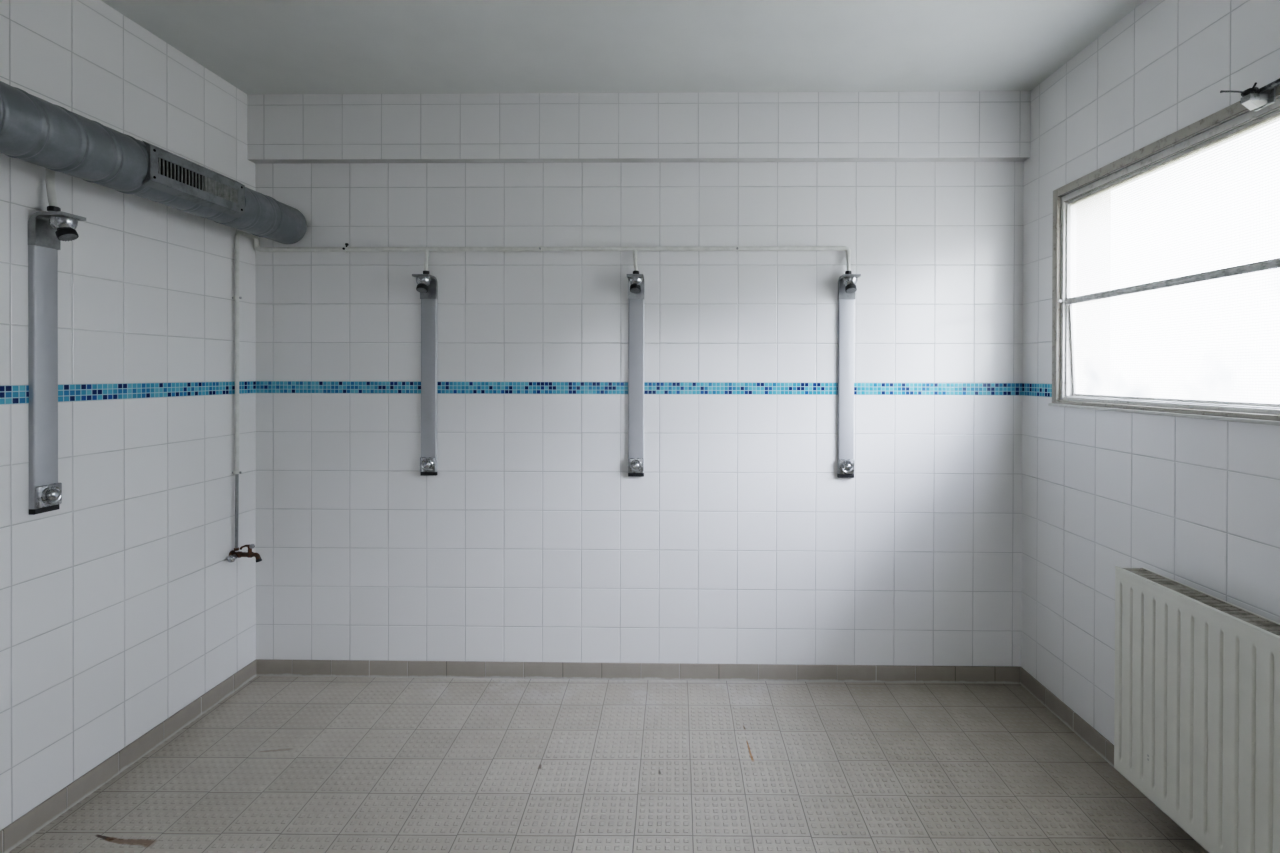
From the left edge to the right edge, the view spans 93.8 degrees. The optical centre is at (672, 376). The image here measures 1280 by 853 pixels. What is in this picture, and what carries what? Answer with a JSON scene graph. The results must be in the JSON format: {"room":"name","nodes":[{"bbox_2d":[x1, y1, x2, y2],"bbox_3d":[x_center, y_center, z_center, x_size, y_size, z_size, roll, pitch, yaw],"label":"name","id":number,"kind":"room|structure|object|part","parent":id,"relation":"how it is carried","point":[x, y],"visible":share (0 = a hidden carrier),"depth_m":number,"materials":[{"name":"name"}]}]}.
{"room":"communal shower room","nodes":[
{"label":"communal shower room","id":0,"kind":"room"},
{"bbox_2d":[0,0,255,829],"bbox_3d":[-2.296,0.071,0.649,0.200,2.978,4.900,0,0,1],"label":"wall","id":1,"kind":"structure","parent":0,"point":[123,604],"depth_m":2.35,"materials":[{"name":"white tile"}]},
{"bbox_2d":[45,168,57,206],"bbox_3d":[-2.145,-0.704,2.057,0.057,0.250,0.044,0,0,1],"label":"supply pipe","id":2,"kind":"object","parent":1,"relation":"attached to","point":[49,174],"visible":0.36,"depth_m":2.05,"materials":[{"name":"white metal"}]},
{"bbox_2d":[28,206,85,514],"bbox_3d":[-2.115,-0.058,2.059,0.120,1.050,0.082,0,0,1],"label":"shower","id":3,"kind":"object","parent":1,"relation":"attached to","point":[47,229],"visible":1,"depth_m":2.04,"materials":[{"name":"metal"}]},
{"bbox_3d":[-2.166,-0.003,2.060,0.020,0.902,0.080,0,0,1],"label":"panel","id":4,"kind":"part","parent":3,"relation":"part of","materials":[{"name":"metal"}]},
{"bbox_3d":[-2.150,0.409,2.062,0.013,0.075,0.078,0,0,1],"label":"button plate","id":5,"kind":"part","parent":3,"relation":"part of","materials":[{"name":"silver metal"}]},
{"bbox_2d":[0,381,255,404],"bbox_3d":[-2.194,0.066,0.747,0.001,0.062,4.699,0,0,1],"label":"trim","id":6,"kind":"structure","parent":1,"relation":"attached to","point":[9,394],"depth_m":2.38,"materials":[{"name":"blue tile"}]},
{"bbox_2d":[0,659,257,852],"bbox_3d":[-2.193,1.518,0.754,0.011,0.084,4.700,0,0,1],"label":"baseboard","id":7,"kind":"structure","parent":1,"relation":"attached to","point":[27,825],"depth_m":2.31,"materials":[{"name":"tile"}]},
{"bbox_2d":[0,81,306,243],"bbox_3d":[-2.030,-0.749,0.713,0.327,0.202,4.622,0,0,1],"label":"ventilation duct","id":8,"kind":"object","parent":1,"relation":"attached to","point":[35,130],"visible":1,"depth_m":2.07,"materials":[{"name":"grey metal"}]},
{"bbox_2d":[142,140,244,217],"bbox_3d":[-1.860,-0.759,2.346,0.030,0.156,0.457,0,0,1],"label":"grille","id":9,"kind":"object","parent":8,"relation":"attached to","point":[165,172],"depth_m":2.30,"materials":[{"name":"grey metal"}]},
{"bbox_2d":[232,231,252,550],"bbox_3d":[-2.141,0.066,2.981,0.044,1.575,0.116,0,0,1],"label":"pipe","id":10,"kind":"object","parent":1,"relation":"attached to","point":[236,297],"visible":1,"depth_m":2.93,"materials":[{"name":"white metal"}]},
{"bbox_2d":[227,544,261,562],"bbox_3d":[-2.093,0.866,2.921,0.152,0.089,0.069,0,0,1],"label":"tap","id":11,"kind":"object","parent":1,"relation":"attached to","point":[233,555],"visible":1,"depth_m":2.92,"materials":[{"name":"gold metal"}]},
{"bbox_3d":[-2.040,0.883,2.935,0.040,0.039,0.023,0,0,1],"label":"spout","id":12,"kind":"part","parent":11,"relation":"part of","materials":[{"name":"black metal"}]},
{"bbox_2d":[8,676,1207,852],"bbox_3d":[-0.131,1.640,0.725,4.536,0.150,5.100,0,0,1],"label":"floor","id":13,"kind":"structure","parent":0,"point":[280,764],"depth_m":2.34,"materials":[{"name":"tile"}]},
{"bbox_2d":[101,0,1144,94],"bbox_3d":[-0.123,-1.488,0.710,4.536,0.150,5.100,0,0,1],"label":"ceiling","id":14,"kind":"structure","parent":0,"point":[259,47],"depth_m":2.54,"materials":[{"name":"paint"}]},
{"bbox_2d":[255,161,1023,666],"bbox_3d":[-0.091,0.064,3.167,4.536,2.978,0.200,0,0,1],"label":"wall","id":15,"kind":"structure","parent":0,"point":[740,539],"depth_m":3.07,"materials":[{"name":"white tile"}]},
{"bbox_2d":[412,271,437,475],"bbox_3d":[-1.254,-0.014,3.027,0.082,1.044,0.120,0,0,1],"label":"shower","id":16,"kind":"object","parent":15,"relation":"attached to","point":[427,286],"visible":1,"depth_m":3.07,"materials":[{"name":"metal"}]},
{"bbox_3d":[-1.255,0.451,3.062,0.078,0.075,0.013,0,0,1],"label":"button plate","id":17,"kind":"part","parent":16,"relation":"part of","materials":[{"name":"silver metal"}]},
{"bbox_3d":[-1.254,0.042,3.077,0.080,0.897,0.020,0,0,1],"label":"panel","id":18,"kind":"part","parent":16,"relation":"part of","materials":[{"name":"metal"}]},
{"bbox_2d":[252,235,850,270],"bbox_3d":[-0.625,-0.627,3.043,3.048,0.187,0.058,0,0,1],"label":"pipe","id":19,"kind":"object","parent":15,"relation":"attached to","point":[257,247],"visible":0.98,"depth_m":3.04,"materials":[{"name":"white metal"}]},
{"bbox_2d":[627,271,644,476],"bbox_3d":[-0.188,-0.011,3.011,0.082,1.044,0.120,0,0,1],"label":"shower","id":20,"kind":"object","parent":15,"relation":"attached to","point":[636,282],"visible":1,"depth_m":3.05,"materials":[{"name":"metal"}]},
{"bbox_3d":[-0.189,0.453,3.047,0.078,0.075,0.013,0,0,1],"label":"button plate","id":21,"kind":"part","parent":20,"relation":"part of","materials":[{"name":"silver metal"}]},
{"bbox_2d":[256,659,1019,683],"bbox_3d":[-0.196,1.512,3.070,3.914,0.084,0.011,0,0,1],"label":"baseboard","id":22,"kind":"structure","parent":15,"relation":"attached to","point":[264,667],"depth_m":3.06,"materials":[{"name":"tile"}]},
{"bbox_2d":[247,91,1030,163],"bbox_3d":[-0.190,-1.260,3.034,3.936,0.329,0.057,0,0,1],"label":"beam","id":23,"kind":"structure","parent":15,"relation":"attached to","point":[947,126],"depth_m":3.01,"materials":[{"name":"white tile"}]},
{"bbox_2d":[256,381,1021,394],"bbox_3d":[-0.193,0.059,3.068,3.936,0.062,0.001,0,0,1],"label":"trim","id":24,"kind":"structure","parent":15,"relation":"attached to","point":[753,388],"depth_m":3.07,"materials":[{"name":"blue tile"}]},
{"bbox_2d":[837,271,860,477],"bbox_3d":[0.880,-0.008,2.995,0.082,1.044,0.120,0,0,1],"label":"shower","id":25,"kind":"object","parent":15,"relation":"attached to","point":[847,288],"visible":1,"depth_m":3.04,"materials":[{"name":"metal"}]},
{"bbox_3d":[0.881,0.047,3.046,0.080,0.897,0.020,0,0,1],"label":"panel","id":26,"kind":"part","parent":25,"relation":"part of","materials":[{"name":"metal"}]},
{"bbox_3d":[0.879,0.456,3.031,0.078,0.075,0.013,0,0,1],"label":"button plate","id":27,"kind":"part","parent":25,"relation":"part of","materials":[{"name":"silver metal"}]},
{"bbox_2d":[1021,0,1279,744],"bbox_3d":[1.881,0.081,0.640,0.220,2.978,4.800,0,0,0],"label":"wall","id":28,"kind":"structure","parent":0,"point":[1194,503],"depth_m":2.37,"materials":[{"name":"white tile"}]},
{"bbox_2d":[1022,383,1051,396],"bbox_3d":[1.774,0.065,2.913,0.001,0.062,0.251,0,0,0],"label":"trim","id":29,"kind":"structure","parent":28,"relation":"attached to","point":[1028,389],"depth_m":2.91,"materials":[{"name":"blue tile"}]},
{"bbox_2d":[1020,667,1208,852],"bbox_3d":[1.762,1.527,0.727,0.011,0.084,4.640,0,0,0],"label":"baseboard","id":30,"kind":"structure","parent":28,"relation":"attached to","point":[1079,726],"depth_m":2.64,"materials":[{"name":"tile"}]},
{"bbox_2d":[1048,85,1279,425],"bbox_3d":[1.796,-0.359,1.903,0.084,1.002,1.790,0,0,0],"label":"window","id":31,"kind":"structure","parent":28,"relation":"in","point":[1154,161],"depth_m":2.16,"materials":[{"name":"paint"}]},
{"bbox_3d":[1.763,0.135,1.905,0.020,0.013,1.790,0,0,0],"label":"sill","id":32,"kind":"part","parent":31,"relation":"part of","materials":[{"name":"white paint"}]},
{"bbox_3d":[1.817,-0.121,1.903,0.020,0.425,1.636,-3,0,0],"label":"frame","id":33,"kind":"part","parent":31,"relation":"part of","materials":[{"name":"paint"}]},
{"bbox_3d":[1.807,-0.564,1.901,0.004,0.426,1.638,0,0,0],"label":"pane","id":34,"kind":"part","parent":31,"relation":"part of","materials":[{"name":"clear glass"}]},
{"bbox_3d":[1.816,-0.122,1.903,0.004,0.406,1.614,-3,0,0],"label":"pane","id":35,"kind":"part","parent":31,"relation":"part of","materials":[{"name":"clear glass"}]},
{"bbox_2d":[1220,78,1279,110],"bbox_3d":[1.697,-0.833,1.448,0.131,0.078,0.724,0,0,0],"label":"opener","id":36,"kind":"object","parent":31,"relation":"attached to","point":[1255,98],"visible":1,"depth_m":1.77,"materials":[{"name":"metal"}]},
{"bbox_3d":[1.738,-0.846,1.435,0.019,0.019,0.698,0,0,0],"label":"drive rod","id":37,"kind":"part","parent":36,"relation":"part of","materials":[{"name":"metal"}]},
{"bbox_3d":[1.752,-0.846,1.435,0.011,0.016,0.698,0,0,0],"label":"drive rod","id":38,"kind":"part","parent":36,"relation":"part of","materials":[{"name":"metal"}]},
{"bbox_2d":[1114,566,1279,852],"bbox_3d":[1.695,1.071,1.550,0.151,0.746,1.301,0,0,0],"label":"radiator","id":39,"kind":"object","parent":28,"relation":"attached to","point":[1197,702],"visible":1,"depth_m":1.84,"materials":[{"name":"white metal"}]},
{"bbox_2d":[1123,568,1279,635],"bbox_3d":[1.676,0.708,1.548,0.081,0.009,1.284,0,0,0],"label":"grille","id":40,"kind":"object","parent":39,"relation":"attached to","point":[1250,623],"depth_m":1.86,"materials":[{"name":"grey metal"}]},
{"bbox_3d":[1.719,1.069,1.550,0.006,0.736,1.292,0,0,0],"label":"panel","id":41,"kind":"part","parent":39,"relation":"part of","materials":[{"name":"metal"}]}
]}

